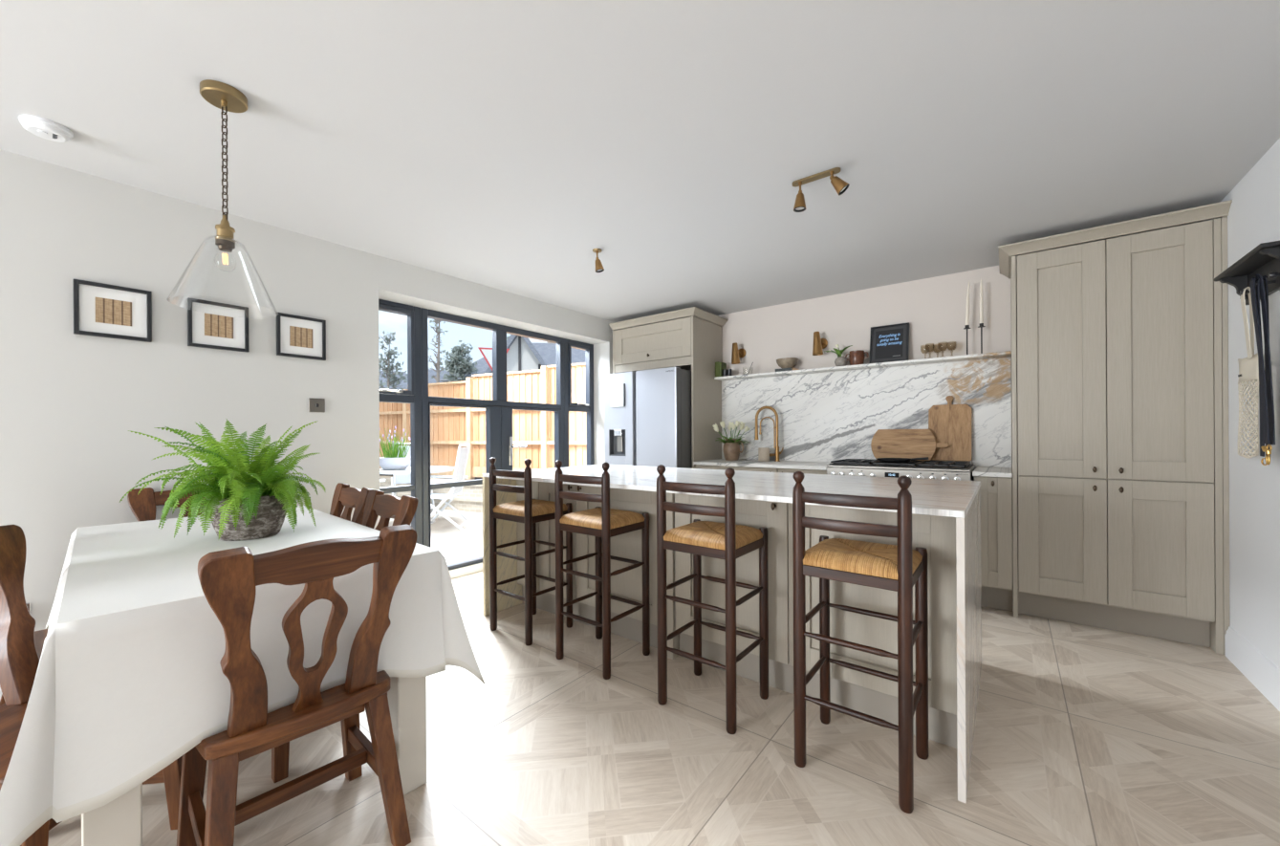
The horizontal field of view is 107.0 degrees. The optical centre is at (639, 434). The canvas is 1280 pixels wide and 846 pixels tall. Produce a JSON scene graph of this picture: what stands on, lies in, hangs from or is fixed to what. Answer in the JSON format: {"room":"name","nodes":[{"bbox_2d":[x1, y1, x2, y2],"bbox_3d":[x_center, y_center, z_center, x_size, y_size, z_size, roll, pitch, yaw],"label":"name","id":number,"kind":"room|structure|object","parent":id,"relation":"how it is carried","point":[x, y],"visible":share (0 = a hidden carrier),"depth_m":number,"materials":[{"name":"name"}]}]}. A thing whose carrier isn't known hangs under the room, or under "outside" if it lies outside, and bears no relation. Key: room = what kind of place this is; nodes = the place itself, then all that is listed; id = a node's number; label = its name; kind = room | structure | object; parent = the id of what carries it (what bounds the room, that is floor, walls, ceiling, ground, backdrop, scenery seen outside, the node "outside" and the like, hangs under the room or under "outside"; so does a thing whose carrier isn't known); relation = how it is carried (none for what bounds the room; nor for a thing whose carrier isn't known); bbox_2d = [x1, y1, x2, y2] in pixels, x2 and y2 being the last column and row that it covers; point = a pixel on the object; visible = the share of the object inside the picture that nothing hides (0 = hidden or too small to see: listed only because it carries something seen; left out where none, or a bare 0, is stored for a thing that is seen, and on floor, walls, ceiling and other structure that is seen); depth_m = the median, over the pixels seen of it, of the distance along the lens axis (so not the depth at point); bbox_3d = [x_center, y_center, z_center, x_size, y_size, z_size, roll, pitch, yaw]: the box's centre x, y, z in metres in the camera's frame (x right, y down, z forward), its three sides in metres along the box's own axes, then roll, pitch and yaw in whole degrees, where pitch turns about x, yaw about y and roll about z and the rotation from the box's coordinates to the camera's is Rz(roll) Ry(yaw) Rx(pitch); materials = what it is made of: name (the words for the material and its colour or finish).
{"room":"kitchen dining room","nodes":[
{"label":"kitchen dining room","id":0,"kind":"room"},
{"bbox_2d":[0,149,631,630],"bbox_3d":[-3.280,-0.013,1.476,0.328,2.362,10.710,0,0,38],"label":"wall","id":1,"kind":"structure","parent":0,"point":[70,402],"depth_m":2.36,"materials":[{"name":"paint"}]},
{"bbox_2d":[72,279,151,342],"bbox_3d":[-2.475,-0.578,2.230,0.023,0.246,0.246,0,0,38],"label":"picture frame","id":2,"kind":"object","parent":1,"relation":"attached to","point":[101,310],"visible":1,"depth_m":2.23,"materials":[{"name":"black"}]},
{"bbox_2d":[95,297,131,325],"bbox_3d":[-2.475,-0.578,2.231,0.002,0.116,0.116,0,0,38],"label":"artwork","id":3,"kind":"object","parent":2,"relation":"attached to","point":[109,311],"depth_m":2.23},
{"bbox_2d":[187,297,248,352],"bbox_3d":[-2.244,-0.580,2.527,0.023,0.246,0.246,0,0,38],"label":"picture frame","id":4,"kind":"object","parent":1,"relation":"attached to","point":[210,324],"visible":1,"depth_m":2.52,"materials":[{"name":"black"}]},
{"bbox_2d":[204,313,233,338],"bbox_3d":[-2.245,-0.580,2.527,0.002,0.116,0.116,0,0,38],"label":"artwork","id":5,"kind":"object","parent":4,"relation":"attached to","point":[216,325],"depth_m":2.53},
{"bbox_2d":[276,312,325,360],"bbox_3d":[-2.015,-0.581,2.822,0.023,0.246,0.246,0,0,38],"label":"picture frame","id":6,"kind":"object","parent":1,"relation":"attached to","point":[296,336],"visible":0.98,"depth_m":2.82,"materials":[{"name":"black"}]},
{"bbox_2d":[289,325,312,347],"bbox_3d":[-2.016,-0.581,2.823,0.002,0.116,0.116,0,0,38],"label":"artwork","id":7,"kind":"object","parent":6,"relation":"attached to","point":[300,336],"depth_m":2.82},
{"bbox_2d":[308,397,325,412],"bbox_3d":[-1.969,-0.179,2.889,0.010,0.084,0.084,0,0,38],"label":"light switch","id":8,"kind":"object","parent":1,"relation":"attached to","point":[314,404],"visible":1,"depth_m":2.89,"materials":[{"name":"grey metal"}]},
{"bbox_2d":[378,299,422,544],"bbox_3d":[-1.813,0.059,3.492,0.113,2.071,0.413,0,0,38],"label":"window frame","id":9,"kind":"structure","parent":1,"relation":"in","point":[412,396],"depth_m":3.61,"materials":[{"name":"grey metal"}]},
{"bbox_2d":[449,562,482,578],"bbox_3d":[-1.241,1.124,4.268,0.115,0.066,2.334,0,0,38],"label":"trim","id":10,"kind":"structure","parent":1,"relation":"attached to","point":[463,571],"depth_m":3.92,"materials":[{"name":"white paint"}]},
{"bbox_2d":[421,307,564,570],"bbox_3d":[-1.219,0.055,4.232,0.144,2.071,1.480,0,0,38],"label":"door","id":11,"kind":"structure","parent":1,"relation":"in","point":[499,445],"depth_m":4.17,"materials":[{"name":"grey metal"}]},
{"bbox_2d":[564,338,594,467],"bbox_3d":[-0.642,0.052,5.000,0.113,2.071,0.437,0,0,38],"label":"window","id":12,"kind":"structure","parent":1,"relation":"in","point":[588,407],"depth_m":5.02,"materials":[{"name":"grey metal"}]},
{"bbox_2d":[0,0,1279,326],"bbox_3d":[-1.539,-1.303,0.119,4.753,0.200,10.710,0,0,38],"label":"ceiling","id":13,"kind":"structure","parent":0,"point":[499,144],"depth_m":1.84,"materials":[{"name":"paint"}]},
{"bbox_2d":[18,114,73,142],"bbox_3d":[-2.305,-1.181,1.841,0.134,0.036,0.134,0,0,38],"label":"smoke detector","id":14,"kind":"object","parent":13,"relation":"attached to","point":[44,128],"visible":1,"depth_m":1.82,"materials":[{"name":"white plastic"}]},
{"bbox_2d":[166,79,278,318],"bbox_3d":[-1.462,-0.825,1.669,0.294,0.756,0.294,0,0,38],"label":"pendant light","id":15,"kind":"object","parent":13,"relation":"hanging from","point":[225,97],"visible":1,"depth_m":1.66,"materials":[{"name":"gold metal"}]},
{"bbox_2d":[215,238,235,252],"bbox_3d":[-1.461,-0.664,1.669,0.053,0.032,0.053,0,0,38],"label":"socket","id":16,"kind":"object","parent":15,"relation":"attached to","point":[224,245],"depth_m":1.66,"materials":[{"name":"brown metal"}]},
{"bbox_2d":[592,248,604,272],"bbox_3d":[-0.272,-1.139,3.105,0.076,0.142,0.060,0,0,1],"label":"ceiling spotlight","id":17,"kind":"object","parent":13,"relation":"attached to","point":[598,266],"visible":1,"depth_m":3.09,"materials":[{"name":"gold metal"}]},
{"bbox_2d":[792,167,849,212],"bbox_3d":[0.841,-1.147,2.216,0.259,0.139,0.060,0,0,34],"label":"ceiling spotlight","id":18,"kind":"object","parent":13,"relation":"attached to","point":[840,185],"visible":1,"depth_m":2.21,"materials":[{"name":"gold metal"}]},
{"bbox_2d":[47,570,1279,845],"bbox_3d":[-1.525,1.208,0.119,4.753,0.100,10.710,0,0,38],"label":"floor","id":19,"kind":"structure","parent":0,"point":[1085,735],"depth_m":1.65,"materials":[{"name":"beige wood"}]},
{"bbox_2d":[0,628,48,705],"bbox_3d":[-2.007,0.708,1.656,0.452,0.906,0.502,0,0,41],"label":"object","id":20,"kind":"object","parent":19,"relation":"on","point":[40,636],"visible":0.02,"depth_m":1.65,"materials":[{"name":"brown wood"}]},
{"bbox_2d":[0,524,182,845],"bbox_3d":[-1.546,0.706,1.177,0.502,0.906,0.452,0,0,-7],"label":"dining chair","id":21,"kind":"object","parent":19,"relation":"on","point":[19,660],"visible":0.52,"depth_m":1.29,"materials":[{"name":"brown wood"}]},
{"bbox_2d":[127,487,209,521],"bbox_3d":[-2.122,0.709,2.276,0.502,0.906,0.452,0,0,41],"label":"dining chair","id":22,"kind":"object","parent":19,"relation":"on","point":[142,505],"visible":0.14,"depth_m":2.29,"materials":[{"name":"brown wood"}]},
{"bbox_2d":[81,676,426,845],"bbox_3d":[-1.523,0.775,1.791,1.570,0.766,0.790,0,0,41],"label":"dining table","id":23,"kind":"object","parent":19,"relation":"on","point":[119,822],"visible":0.12,"depth_m":1.51,"materials":[{"name":"beige paint"}]},
{"bbox_2d":[0,505,485,845],"bbox_3d":[-1.525,0.614,1.784,1.791,0.452,1.022,0,0,41],"label":"tablecloth","id":24,"kind":"object","parent":23,"relation":"on","point":[130,679],"visible":0.75,"depth_m":1.11,"materials":[{"name":"white fabric"}]},
{"bbox_2d":[119,419,325,541],"bbox_3d":[-1.538,0.166,1.786,0.555,0.442,0.523,0,0,-16],"label":"potted fern","id":25,"kind":"object","parent":24,"relation":"on","point":[240,506],"visible":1,"depth_m":1.72,"materials":[{"name":"green plant"}]},
{"bbox_2d":[207,494,288,541],"bbox_3d":[-1.487,0.306,1.808,0.246,0.161,0.248,0,0,38],"label":"pot","id":26,"kind":"object","parent":25,"relation":"attached to","point":[269,521],"depth_m":1.73,"materials":[{"name":"stone"}]},
{"bbox_2d":[176,524,417,845],"bbox_3d":[-0.944,0.702,1.307,0.502,0.906,0.452,0,0,41],"label":"dining chair","id":27,"kind":"object","parent":19,"relation":"on","point":[228,578],"visible":0.91,"depth_m":1.21,"materials":[{"name":"brown wood"}]},
{"bbox_2d":[271,489,418,782],"bbox_3d":[-1.230,0.704,1.894,0.452,0.906,0.502,0,0,41],"label":"dining chair","id":28,"kind":"object","parent":19,"relation":"on","point":[402,509],"visible":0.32,"depth_m":1.95,"materials":[{"name":"brown wood"}]},
{"bbox_2d":[329,482,371,524],"bbox_3d":[-1.575,0.706,2.200,0.452,0.906,0.502,0,0,41],"label":"dining chair","id":29,"kind":"object","parent":19,"relation":"on","point":[347,496],"visible":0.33,"depth_m":2.34,"materials":[{"name":"brown wood"}]},
{"bbox_2d":[489,456,572,645],"bbox_3d":[-0.653,0.643,2.823,0.374,1.021,0.352,0,0,38],"label":"bar stool","id":30,"kind":"object","parent":19,"relation":"on","point":[529,511],"visible":0.93,"depth_m":2.75,"materials":[{"name":"brown wood"}]},
{"bbox_2d":[516,479,657,648],"bbox_3d":[-0.098,0.708,3.152,1.234,0.883,0.865,0,0,38],"label":"base cabinet","id":31,"kind":"object","parent":19,"relation":"on","point":[628,585],"visible":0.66,"depth_m":2.73,"materials":[{"name":"beige paint"}]},
{"bbox_2d":[554,459,650,679],"bbox_3d":[-0.199,0.641,2.458,0.374,1.021,0.352,0,0,38],"label":"bar stool","id":32,"kind":"object","parent":19,"relation":"on","point":[603,522],"visible":1,"depth_m":2.40,"materials":[{"name":"brown wood"}]},
{"bbox_2d":[604,366,692,468],"bbox_3d":[0.220,0.272,4.748,0.857,1.751,0.771,0,0,38],"label":"fridge","id":33,"kind":"object","parent":19,"relation":"on","point":[653,428],"visible":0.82,"depth_m":4.37,"materials":[{"name":"grey metal"}]},
{"bbox_2d":[610,383,625,407],"bbox_3d":[-0.213,-0.381,4.584,0.169,0.220,0.014,0,0,38],"label":"board","id":34,"kind":"object","parent":33,"relation":"attached to","point":[618,391],"visible":1,"depth_m":4.57,"materials":[{"name":"white"}]},
{"bbox_2d":[608,306,727,468],"bbox_3d":[0.286,-0.002,4.831,1.037,2.299,0.627,0,0,38],"label":"cabinet","id":35,"kind":"object","parent":19,"relation":"on","point":[694,344],"visible":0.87,"depth_m":4.57,"materials":[{"name":"beige paint"}]},
{"bbox_2d":[666,492,679,659],"bbox_3d":[0.308,0.706,2.630,0.041,0.883,0.512,0,0,38],"label":"divider","id":36,"kind":"object","parent":19,"relation":"on","point":[674,642],"visible":0.16,"depth_m":2.43,"materials":[{"name":"beige paint"}]},
{"bbox_2d":[656,464,768,734],"bbox_3d":[0.311,0.638,2.046,0.374,1.021,0.352,0,0,38],"label":"bar stool","id":37,"kind":"object","parent":19,"relation":"on","point":[728,541],"visible":1,"depth_m":1.99,"materials":[{"name":"brown wood"}]},
{"bbox_2d":[482,464,981,802],"bbox_3d":[0.349,0.694,2.697,2.548,0.907,1.135,0,0,38],"label":"countertop","id":38,"kind":"structure","parent":19,"relation":"on","point":[961,500],"depth_m":2.13,"materials":[{"name":"stone"}]},
{"bbox_2d":[695,464,778,472],"bbox_3d":[0.971,0.710,4.322,0.777,0.867,0.545,0,0,38],"label":"base cabinet","id":39,"kind":"object","parent":19,"relation":"on","point":[769,469],"visible":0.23,"depth_m":4.09,"materials":[{"name":"beige paint"}]},
{"bbox_2d":[693,458,832,470],"bbox_3d":[1.126,0.258,4.197,1.186,0.028,0.559,0,0,38],"label":"countertop","id":40,"kind":"structure","parent":39,"relation":"on","point":[820,466],"depth_m":4.04,"materials":[{"name":"stone"}]},
{"bbox_2d":[723,438,743,460],"bbox_3d":[0.880,0.142,4.518,0.162,0.205,0.185,0,0,-16],"label":"jug","id":41,"kind":"object","parent":40,"relation":"on","point":[731,451],"visible":0.87,"depth_m":4.47,"materials":[{"name":"brown ceramic"}]},
{"bbox_2d":[729,420,744,442],"bbox_3d":[0.859,0.040,4.493,0.158,0.351,0.215,0,0,-29],"label":"tulip","id":42,"kind":"object","parent":41,"relation":"in","point":[737,423],"visible":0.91,"depth_m":4.45,"materials":[{"name":"green"}]},
{"bbox_2d":[758,447,769,461],"bbox_3d":[1.137,0.181,4.347,0.102,0.124,0.102,0,0,38],"label":"pot","id":43,"kind":"object","parent":40,"relation":"on","point":[763,452],"visible":1,"depth_m":4.30,"materials":[{"name":"beige ceramic"}]},
{"bbox_2d":[754,405,782,461],"bbox_3d":[1.182,-0.013,4.364,0.286,0.512,0.077,0,0,38],"label":"tap","id":44,"kind":"object","parent":40,"relation":"on","point":[775,424],"visible":1,"depth_m":4.33,"materials":[{"name":"gold metal"}]},
{"bbox_2d":[778,468,826,474],"bbox_3d":[1.439,0.708,3.959,0.396,0.867,0.545,0,0,38],"label":"base cabinet","id":45,"kind":"object","parent":19,"relation":"on","point":[791,470],"visible":0.14,"depth_m":3.75,"materials":[{"name":"beige paint"}]},
{"bbox_2d":[674,493,956,748],"bbox_3d":[0.907,0.702,2.372,1.217,0.883,0.865,0,0,38],"label":"base cabinet","id":46,"kind":"object","parent":19,"relation":"on","point":[872,695],"visible":0.45,"depth_m":1.95,"materials":[{"name":"beige paint"}]},
{"bbox_2d":[792,471,928,813],"bbox_3d":[0.772,0.635,1.663,0.374,1.021,0.352,0,0,38],"label":"bar stool","id":47,"kind":"object","parent":19,"relation":"on","point":[899,568],"visible":1,"depth_m":1.59,"materials":[{"name":"brown wood"}]},
{"bbox_2d":[826,458,975,480],"bbox_3d":[1.933,0.669,3.526,0.896,0.939,0.624,0,0,38],"label":"range cooker","id":48,"kind":"object","parent":19,"relation":"on","point":[918,469],"visible":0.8,"depth_m":3.32,"materials":[{"name":"metal"}]},
{"bbox_2d":[826,461,975,472],"bbox_3d":[1.945,0.230,3.545,0.896,0.023,0.575,0,0,38],"label":"cooktop","id":49,"kind":"object","parent":48,"relation":"in","point":[869,466],"depth_m":3.34,"materials":[{"name":"metal"}]},
{"bbox_2d":[876,456,928,462],"bbox_3d":[1.889,0.179,3.453,0.300,0.040,0.223,0,0,-3],"label":"pan","id":50,"kind":"object","parent":48,"relation":"on","point":[883,460],"visible":1,"depth_m":3.37,"materials":[{"name":"black metal"}]},
{"bbox_2d":[870,429,948,460],"bbox_3d":[2.068,0.077,3.654,0.522,0.242,0.059,0,0,38],"label":"chopping board","id":51,"kind":"object","parent":48,"relation":"on","point":[909,444],"visible":0.98,"depth_m":3.66,"materials":[{"name":"brown wood"}]},
{"bbox_2d":[928,395,971,461],"bbox_3d":[2.326,-0.049,3.561,0.272,0.490,0.081,0,0,38],"label":"chopping board","id":52,"kind":"object","parent":48,"relation":"on","point":[949,423],"visible":0.98,"depth_m":3.54,"materials":[{"name":"brown wood"}]},
{"bbox_2d":[974,476,1012,611],"bbox_3d":[2.399,0.702,3.214,0.196,0.867,0.545,0,0,38],"label":"base cabinet","id":53,"kind":"object","parent":19,"relation":"on","point":[996,492],"visible":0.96,"depth_m":3.02,"materials":[{"name":"beige paint"}]},
{"bbox_2d":[972,466,1012,477],"bbox_3d":[2.393,0.251,3.213,0.201,0.028,0.559,0,0,38],"label":"countertop","id":54,"kind":"structure","parent":53,"relation":"on","point":[979,470],"depth_m":3.04,"materials":[{"name":"stone"}]},
{"bbox_2d":[997,199,1232,654],"bbox_3d":[2.790,-0.021,2.900,0.933,2.309,0.607,0,0,38],"label":"tall cabinet","id":55,"kind":"object","parent":19,"relation":"on","point":[1120,475],"visible":0.98,"depth_m":2.66,"materials":[{"name":"beige paint"}]},
{"bbox_2d":[700,265,1011,468],"bbox_3d":[1.820,-0.041,4.170,4.425,2.362,0.200,0,0,38],"label":"wall","id":56,"kind":"structure","parent":0,"point":[934,308],"depth_m":3.92,"materials":[{"name":"paint"}]},
{"bbox_2d":[731,342,745,364],"bbox_3d":[0.953,-0.789,4.610,0.097,0.202,0.162,0,0,38],"label":"wall light","id":57,"kind":"object","parent":56,"relation":"attached to","point":[737,354],"visible":1,"depth_m":4.57,"materials":[{"name":"gold metal"}]},
{"bbox_2d":[812,331,827,355],"bbox_3d":[1.567,-0.793,4.134,0.097,0.202,0.162,0,0,38],"label":"wall light","id":58,"kind":"object","parent":56,"relation":"attached to","point":[819,343],"visible":1,"depth_m":4.09,"materials":[{"name":"gold metal"}]},
{"bbox_2d":[714,350,1010,380],"bbox_3d":[1.692,-0.560,4.026,2.298,0.021,0.179,0,0,38],"label":"wall shelf","id":59,"kind":"object","parent":56,"relation":"attached to","point":[997,355],"visible":1,"depth_m":3.80,"materials":[{"name":"stone"}]},
{"bbox_2d":[715,361,719,377],"bbox_3d":[0.787,-0.641,4.693,0.042,0.150,0.105,0,0,38],"label":"book","id":60,"kind":"object","parent":59,"relation":"on","point":[717,362],"visible":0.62,"depth_m":4.65,"materials":[{"name":"green paper"}]},
{"bbox_2d":[718,362,726,376],"bbox_3d":[0.817,-0.639,4.676,0.022,0.146,0.105,0,0,38],"label":"book","id":61,"kind":"object","parent":59,"relation":"on","point":[722,365],"visible":0.77,"depth_m":4.64,"materials":[{"name":"green paper"}]},
{"bbox_2d":[775,368,792,371],"bbox_3d":[1.316,-0.582,4.293,0.150,0.027,0.110,0,0,38],"label":"book","id":62,"kind":"object","parent":59,"relation":"on","point":[781,369],"visible":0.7,"depth_m":4.25,"materials":[{"name":"grey paper"}]},
{"bbox_2d":[776,357,798,368],"bbox_3d":[1.330,-0.639,4.282,0.194,0.085,0.194,0,0,38],"label":"bowl","id":63,"kind":"object","parent":62,"relation":"on","point":[785,362],"visible":0.85,"depth_m":4.22,"materials":[{"name":"beige ceramic"}]},
{"bbox_2d":[834,356,847,366],"bbox_3d":[1.697,-0.615,3.997,0.104,0.087,0.104,0,0,38],"label":"bud vase","id":64,"kind":"object","parent":59,"relation":"on","point":[840,360],"visible":0.79,"depth_m":3.96,"materials":[{"name":"grey ceramic"}]},
{"bbox_2d":[824,344,841,356],"bbox_3d":[1.647,-0.684,4.037,0.090,0.167,0.155,0,0,-9],"label":"tulip","id":65,"kind":"object","parent":64,"relation":"in","point":[836,345],"visible":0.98,"depth_m":3.99,"materials":[{"name":"green plant"}]},
{"bbox_2d":[845,349,868,365],"bbox_3d":[1.794,-0.630,3.922,0.120,0.118,0.148,0,0,-15],"label":"crock","id":66,"kind":"object","parent":59,"relation":"on","point":[856,357],"visible":0.88,"depth_m":3.88,"materials":[{"name":"brown ceramic"}]},
{"bbox_2d":[868,322,909,363],"bbox_3d":[2.005,-0.730,3.814,0.278,0.316,0.078,0,0,38],"label":"framed print","id":67,"kind":"object","parent":59,"relation":"on","point":[888,343],"visible":0.99,"depth_m":3.81,"materials":[{"name":"black"}]},
{"bbox_2d":[963,325,970,354],"bbox_3d":[2.380,-0.686,3.448,0.066,0.222,0.066,0,0,38],"label":"candlestick","id":68,"kind":"object","parent":59,"relation":"on","point":[966,327],"visible":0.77,"depth_m":3.44,"materials":[{"name":"black metal"}]},
{"bbox_2d":[965,280,969,325],"bbox_3d":[2.381,-0.950,3.446,0.027,0.341,0.021,0,0,38],"label":"taper candle","id":69,"kind":"object","parent":68,"relation":"on","point":[967,293],"visible":1,"depth_m":3.44,"materials":[{"name":"beige wax"}]},
{"bbox_2d":[977,323,985,353],"bbox_3d":[2.448,-0.686,3.395,0.066,0.222,0.066,0,0,38],"label":"candlestick","id":70,"kind":"object","parent":59,"relation":"on","point":[981,326],"visible":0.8,"depth_m":3.39,"materials":[{"name":"black metal"}]},
{"bbox_2d":[979,278,983,323],"bbox_3d":[2.446,-0.951,3.395,0.021,0.341,0.021,0,0,38],"label":"taper candle","id":71,"kind":"object","parent":70,"relation":"on","point":[981,284],"visible":1,"depth_m":3.39,"materials":[{"name":"beige wax"}]},
{"bbox_2d":[721,357,1011,467],"bbox_3d":[1.742,-0.155,4.088,2.298,0.788,0.023,0,0,38],"label":"backsplash","id":72,"kind":"structure","parent":56,"relation":"attached to","point":[827,416],"depth_m":3.99,"materials":[{"name":"stone"}]},
{"bbox_2d":[1202,137,1279,669],"bbox_3d":[0.266,-0.033,-1.276,0.200,2.362,10.310,0,0,38],"label":"wall","id":73,"kind":"structure","parent":0,"point":[1253,217],"depth_m":2.18,"materials":[{"name":"white paint"}]},
{"bbox_2d":[1213,240,1279,304],"bbox_3d":[2.632,-0.674,2.030,0.110,0.149,0.536,0,0,38],"label":"coat rack","id":74,"kind":"object","parent":73,"relation":"attached to","point":[1264,259],"visible":0.91,"depth_m":2.02,"materials":[{"name":"black"}]},
{"bbox_2d":[1237,286,1258,458],"bbox_3d":[2.741,-0.272,2.136,0.053,0.759,0.238,0,0,44],"label":"net bag","id":75,"kind":"object","parent":74,"relation":"hanging from","point":[1248,367],"visible":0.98,"depth_m":2.11,"materials":[{"name":"beige fabric"}]},
{"bbox_2d":[1250,273,1275,465],"bbox_3d":[2.587,-0.270,1.972,0.153,0.800,0.052,0,0,-43],"label":"lead","id":76,"kind":"object","parent":74,"relation":"hanging from","point":[1266,391],"visible":1,"depth_m":1.95,"materials":[{"name":"black leather"}]},
{"bbox_2d":[1224,626,1279,711],"bbox_3d":[0.016,1.072,-1.429,0.018,0.156,9.755,0,0,38],"label":"baseboard","id":77,"kind":"structure","parent":73,"relation":"attached to","point":[1258,669],"depth_m":2.15,"materials":[{"name":"white paint"}]},
{"label":"outside","id":78,"kind":"structure","parent":0,"visible":0},
{"bbox_2d":[379,370,406,389],"bbox_3d":[-24.207,-1.815,43.847,9.200,8.300,5.700,0,0,-32],"label":"house","id":79,"kind":"structure","parent":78,"point":[404,374],"depth_m":43.15,"materials":[{"name":"white"}]},
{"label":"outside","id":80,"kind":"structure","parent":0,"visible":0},
{"bbox_2d":[379,465,521,564],"bbox_3d":[-9.266,1.327,23.655,36.339,0.150,54.000,0,0,38],"label":"patio","id":81,"kind":"structure","parent":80,"point":[455,545],"depth_m":5.68,"materials":[{"name":"stone"}]},
{"bbox_2d":[378,330,407,390],"bbox_3d":[-12.945,-1.996,23.979,2.434,6.540,2.612,0,0,38],"label":"tree","id":82,"kind":"object","parent":81,"relation":"on","point":[392,377],"visible":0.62,"depth_m":24.19,"materials":[{"name":"green plant"}]},
{"bbox_2d":[390,442,435,515],"bbox_3d":[-3.519,0.678,7.330,0.603,1.105,0.642,0,0,-32],"label":"garden chair","id":83,"kind":"object","parent":81,"relation":"on","point":[398,478],"visible":0.14,"depth_m":7.39,"materials":[{"name":"grey"}]},
{"bbox_2d":[379,466,454,525],"bbox_3d":[-3.098,0.841,6.522,1.010,0.752,1.010,0,0,38],"label":"garden table","id":84,"kind":"object","parent":81,"relation":"on","point":[433,469],"visible":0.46,"depth_m":6.27,"materials":[{"name":"white"}]},
{"bbox_2d":[379,426,411,470],"bbox_3d":[-3.268,0.171,6.329,0.545,0.590,0.510,0,0,38],"label":"bowl planter","id":85,"kind":"object","parent":84,"relation":"on","point":[390,461],"visible":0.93,"depth_m":6.26,"materials":[{"name":"grey ceramic"}]},
{"bbox_2d":[395,368,450,390],"bbox_3d":[-15.311,-1.375,34.919,7.200,7.320,5.700,0,0,-35],"label":"house","id":86,"kind":"structure","parent":81,"relation":"on","point":[431,372],"depth_m":34.19,"materials":[{"name":"white"}]},
{"bbox_2d":[379,476,482,512],"bbox_3d":[-5.291,0.994,8.824,16.000,0.469,0.300,0,0,25],"label":"wall","id":87,"kind":"structure","parent":81,"relation":"on","point":[470,499],"depth_m":7.55,"materials":[{"name":"brick"}]},
{"bbox_2d":[379,474,482,479],"bbox_3d":[-5.004,1.002,9.440,16.000,0.449,1.100,0,0,25],"label":"garden bed","id":88,"kind":"object","parent":81,"relation":"on","point":[476,478],"depth_m":8.49,"materials":[{"name":"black soil"}]},
{"bbox_2d":[379,402,402,468],"bbox_3d":[-5.063,-0.027,9.173,1.480,1.530,0.080,0,0,25],"label":"fence","id":89,"kind":"object","parent":88,"relation":"on","point":[390,413],"visible":0.12,"depth_m":9.04,"materials":[{"name":"brown wood"}]},
{"bbox_2d":[402,389,409,445],"bbox_3d":[-4.352,0.184,8.836,0.096,2.060,0.100,0,0,25],"label":"fence post","id":90,"kind":"object","parent":88,"relation":"on","point":[405,406],"visible":0.4,"depth_m":8.79,"materials":[{"name":"brown wood"}]},
{"bbox_2d":[406,380,466,476],"bbox_3d":[-3.635,-0.100,8.507,1.480,1.660,0.080,0,0,25],"label":"fence","id":91,"kind":"object","parent":88,"relation":"on","point":[447,423],"visible":0.54,"depth_m":8.42,"materials":[{"name":"brown wood"}]},
{"bbox_2d":[465,377,475,479],"bbox_3d":[-2.925,0.111,8.171,0.096,2.190,0.100,0,0,25],"label":"fence post","id":92,"kind":"object","parent":88,"relation":"on","point":[468,380],"visible":0.54,"depth_m":8.13,"materials":[{"name":"brown wood"}]},
{"bbox_2d":[541,365,548,469],"bbox_3d":[-1.498,0.056,7.506,0.096,2.285,0.100,0,0,25],"label":"fence post","id":93,"kind":"object","parent":88,"relation":"on","point":[544,370],"visible":0.48,"depth_m":7.46,"materials":[{"name":"brown wood"}]},
{"bbox_2d":[471,368,541,477],"bbox_3d":[-2.208,-0.155,7.842,1.480,1.755,0.080,0,0,25],"label":"fence","id":94,"kind":"object","parent":93,"relation":"attached to","point":[522,386],"visible":0.62,"depth_m":7.75,"materials":[{"name":"brown wood"}]},
{"bbox_2d":[428,319,448,382],"bbox_3d":[-8.576,-2.251,19.983,0.969,7.003,0.845,0,0,-25],"label":"tree","id":95,"kind":"object","parent":81,"relation":"on","point":[438,329],"visible":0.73,"depth_m":19.95,"materials":[{"name":"green plant"}]},
{"bbox_2d":[430,443,476,533],"bbox_3d":[-2.491,0.672,6.064,0.642,1.105,0.603,0,0,-7],"label":"garden chair","id":96,"kind":"object","parent":81,"relation":"on","point":[463,452],"visible":0.7,"depth_m":6.04,"materials":[{"name":"grey"}]},
{"bbox_2d":[439,340,477,381],"bbox_3d":[-8.406,-1.575,22.211,2.342,5.647,2.382,0,0,38],"label":"tree","id":97,"kind":"object","parent":81,"relation":"on","point":[458,365],"visible":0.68,"depth_m":21.96,"materials":[{"name":"green plant"}]},
{"bbox_2d":[477,347,509,370],"bbox_3d":[-4.119,-0.613,13.402,0.866,3.669,0.079,0,0,-17],"label":"road sign","id":98,"kind":"object","parent":81,"relation":"on","point":[487,353],"visible":0.19,"depth_m":13.32,"materials":[{"name":"red"}]},
{"bbox_2d":[439,334,585,382],"bbox_3d":[-5.043,-1.832,25.959,9.700,8.120,7.600,0,0,-5],"label":"house","id":99,"kind":"structure","parent":81,"relation":"on","point":[523,355],"depth_m":22.48,"materials":[{"name":"white"}]},
{"bbox_3d":[-0.070,0.020,6.840,0.096,2.340,0.100,0,0,25],"label":"fence post","id":100,"kind":"object","parent":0,"visible":0},
{"bbox_2d":[546,362,586,468],"bbox_3d":[-0.781,-0.191,7.176,1.480,1.810,0.080,0,0,25],"label":"fence","id":101,"kind":"object","parent":100,"relation":"attached to","point":[577,441],"visible":0.16,"depth_m":7.29,"materials":[{"name":"brown wood"}]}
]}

